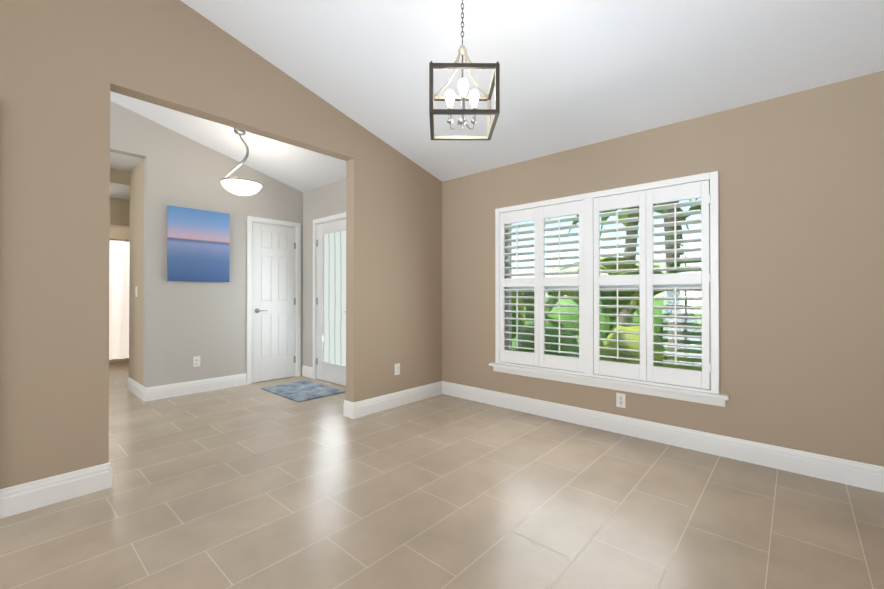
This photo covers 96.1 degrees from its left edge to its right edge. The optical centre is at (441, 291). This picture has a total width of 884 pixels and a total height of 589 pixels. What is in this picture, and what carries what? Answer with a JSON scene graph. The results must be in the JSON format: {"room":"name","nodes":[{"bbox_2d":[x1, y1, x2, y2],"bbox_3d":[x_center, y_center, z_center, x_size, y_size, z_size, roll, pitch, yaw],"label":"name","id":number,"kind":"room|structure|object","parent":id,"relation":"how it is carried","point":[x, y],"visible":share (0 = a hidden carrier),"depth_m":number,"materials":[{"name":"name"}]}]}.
{"room":"empty dining room","nodes":[
{"label":"empty dining room","id":0,"kind":"room"},
{"bbox_2d":[109,226,129,362],"bbox_3d":[-7.799,-1.082,4.185,0.120,4.500,10.270,0,0,42],"label":"wall","id":1,"kind":"structure","parent":0,"point":[117,232],"depth_m":6.71,"materials":[{"name":"beige paint"}]},
{"bbox_2d":[109,239,128,359],"bbox_3d":[-5.358,0.106,6.002,0.060,1.904,1.800,0,0,42],"label":"shower curtain","id":2,"kind":"object","parent":1,"relation":"hanging from","point":[119,304],"visible":0.15,"depth_m":6.27,"materials":[{"name":"white fabric"}]},
{"bbox_2d":[110,197,129,227],"bbox_3d":[-6.646,-0.339,3.100,0.120,3.000,9.950,0,0,42],"label":"wall","id":3,"kind":"structure","parent":0,"point":[119,212],"depth_m":5.48,"materials":[{"name":"beige paint"}]},
{"bbox_2d":[110,152,142,199],"bbox_3d":[-4.696,-1.577,5.220,3.341,0.620,2.500,0,0,42],"label":"ceiling","id":4,"kind":"structure","parent":0,"point":[122,162],"depth_m":4.63,"materials":[{"name":"white paint"}]},
{"bbox_2d":[110,159,143,384],"bbox_3d":[-3.781,-0.432,4.264,0.710,3.200,2.300,0,0,42],"label":"wall","id":5,"kind":"structure","parent":0,"point":[133,178],"depth_m":4.56,"materials":[{"name":"beige paint"}]},
{"bbox_2d":[127,377,143,397],"bbox_3d":[-3.475,1.096,4.509,0.810,0.145,0.016,0,0,42],"label":"baseboard","id":6,"kind":"structure","parent":5,"relation":"attached to","point":[133,386],"depth_m":4.52,"materials":[{"name":"white wood"}]},
{"bbox_2d":[110,101,302,387],"bbox_3d":[-5.317,-1.045,1.920,0.120,4.400,9.950,0,0,42],"label":"wall","id":7,"kind":"structure","parent":0,"point":[185,323],"depth_m":4.55,"materials":[{"name":"grey paint"}]},
{"bbox_2d":[140,373,246,401],"bbox_3d":[-2.815,1.097,4.614,0.016,0.145,1.052,0,0,42],"label":"baseboard","id":8,"kind":"structure","parent":7,"relation":"attached to","point":[204,385],"depth_m":4.55,"materials":[{"name":"white wood"}]},
{"bbox_2d":[193,356,199,366],"bbox_3d":[-2.837,0.807,4.595,0.008,0.116,0.072,0,0,42],"label":"outlet","id":9,"kind":"object","parent":7,"relation":"attached to","point":[196,361],"visible":1,"depth_m":4.59,"materials":[{"name":"white plastic"}]},
{"bbox_2d":[167,205,229,281],"bbox_3d":[-2.810,-0.535,4.610,0.038,0.830,0.633,0,0,42],"label":"picture","id":10,"kind":"object","parent":7,"relation":"attached to","point":[198,245],"visible":0.96,"depth_m":4.57},
{"bbox_2d":[247,216,300,384],"bbox_3d":[-2.255,0.106,5.313,0.170,2.135,0.725,0,0,42],"label":"closet door","id":11,"kind":"structure","parent":7,"relation":"in","point":[273,299],"depth_m":5.28,"materials":[{"name":"white wood"}]},
{"bbox_2d":[0,0,441,488],"bbox_3d":[-1.278,-0.788,3.235,0.120,3.900,3.710,0,0,42],"label":"wall","id":12,"kind":"structure","parent":0,"point":[67,67],"depth_m":2.33,"materials":[{"name":"beige paint"}]},
{"bbox_2d":[0,462,112,518],"bbox_3d":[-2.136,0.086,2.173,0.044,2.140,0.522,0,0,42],"label":"baseboard","id":13,"kind":"structure","parent":12,"relation":"attached to","point":[21,498],"depth_m":2.17,"materials":[{"name":"white wood"}]},
{"bbox_2d":[343,400,347,416],"bbox_3d":[-0.697,1.093,3.978,0.016,0.145,0.671,0,0,42],"label":"baseboard","id":14,"kind":"structure","parent":12,"relation":"attached to","point":[345,408],"depth_m":3.71,"materials":[{"name":"white wood"}]},
{"bbox_2d":[348,381,443,418],"bbox_3d":[-0.424,1.094,4.096,0.036,0.145,1.211,0,0,42],"label":"baseboard","id":15,"kind":"structure","parent":12,"relation":"attached to","point":[358,409],"depth_m":4.00,"materials":[{"name":"white wood"}]},
{"bbox_2d":[395,363,399,374],"bbox_3d":[-0.454,0.790,4.053,0.008,0.116,0.072,0,0,42],"label":"outlet","id":16,"kind":"object","parent":12,"relation":"attached to","point":[397,369],"visible":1,"depth_m":4.05,"materials":[{"name":"white plastic"}]},
{"bbox_2d":[302,178,345,366],"bbox_3d":[-2.397,-0.421,6.111,5.380,3.200,0.200,0,0,42],"label":"wall","id":17,"kind":"structure","parent":0,"point":[329,199],"depth_m":5.44,"materials":[{"name":"grey paint"}]},
{"bbox_2d":[302,365,312,377],"bbox_3d":[-1.855,1.102,5.476,0.269,0.145,0.016,0,0,42],"label":"baseboard","id":18,"kind":"structure","parent":17,"relation":"attached to","point":[307,371],"depth_m":5.46,"materials":[{"name":"white wood"}]},
{"bbox_2d":[313,212,345,386],"bbox_3d":[-1.310,0.098,5.107,1.015,2.150,0.250,0,0,42],"label":"front door","id":19,"kind":"structure","parent":17,"relation":"in","point":[329,299],"depth_m":5.16,"materials":[{"name":"white glass"}]},
{"bbox_2d":[0,361,883,588],"bbox_3d":[-4.174,1.201,1.311,9.340,0.100,10.820,0,0,42],"label":"floor","id":20,"kind":"structure","parent":0,"point":[253,486],"depth_m":2.10,"materials":[{"name":"tile"}]},
{"bbox_2d":[261,380,345,401],"bbox_3d":[-1.654,1.165,4.711,0.900,0.010,0.590,0,0,42],"label":"doormat","id":21,"kind":"object","parent":20,"relation":"on","point":[301,391],"visible":0.96,"depth_m":4.67,"materials":[{"name":"fabric"}]},
{"bbox_2d":[110,0,883,191],"bbox_3d":[-4.168,-1.998,1.337,9.400,1.542,10.900,0,0,42],"label":"ceiling","id":22,"kind":"structure","parent":0,"point":[576,73],"depth_m":2.67,"materials":[{"name":"white paint"}]},
{"bbox_2d":[219,128,262,196],"bbox_3d":[-2.117,-1.360,4.199,0.410,0.709,0.410,0,0,42],"label":"pendant light","id":23,"kind":"object","parent":22,"relation":"hanging from","point":[241,187],"visible":1,"depth_m":4.12,"materials":[{"name":"white glass"}]},
{"bbox_2d":[429,0,499,139],"bbox_3d":[0.114,-1.330,2.210,0.359,0.846,0.359,0,0,0],"label":"pendant lantern","id":24,"kind":"object","parent":22,"relation":"hanging from","point":[450,97],"visible":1,"depth_m":2.14,"materials":[{"name":"metal"}]},
{"bbox_2d":[442,71,883,466],"bbox_3d":[1.411,-0.212,3.454,3.840,2.750,0.200,0,0,42],"label":"wall","id":25,"kind":"structure","parent":0,"point":[801,255],"depth_m":2.65,"materials":[{"name":"beige paint"}]},
{"bbox_2d":[489,171,729,406],"bbox_3d":[1.294,-0.020,3.478,2.002,1.663,0.218,0,0,42],"label":"window shutters","id":26,"kind":"object","parent":25,"relation":"attached to","point":[589,367],"visible":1,"depth_m":3.29,"materials":[{"name":"white wood"}]},
{"bbox_2d":[616,393,625,407],"bbox_3d":[1.467,0.890,3.258,0.072,0.116,0.008,0,0,42],"label":"outlet","id":27,"kind":"object","parent":25,"relation":"attached to","point":[621,400],"visible":1,"depth_m":3.25,"materials":[{"name":"white plastic"}]},
{"bbox_2d":[444,381,883,492],"bbox_3d":[1.332,1.090,3.373,3.580,0.145,0.016,0,0,42],"label":"baseboard","id":28,"kind":"structure","parent":25,"relation":"attached to","point":[848,472],"depth_m":2.89,"materials":[{"name":"white wood"}]},
{"label":"outside","id":29,"kind":"structure","parent":0,"visible":0},
{"bbox_2d":[575,335,701,355],"bbox_3d":[13.936,1.411,18.704,30.000,0.280,40.350,0,0,42],"label":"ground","id":30,"kind":"structure","parent":29,"point":[697,343],"depth_m":9.68,"materials":[{"name":"green plant"}]},
{"bbox_2d":[512,198,710,389],"bbox_3d":[10.431,-0.676,14.286,20.661,4.450,27.628,0,0,42],"label":"garden","id":31,"kind":"object","parent":30,"relation":"on","point":[633,328],"depth_m":5.13,"materials":[{"name":"green plant"}]}
]}

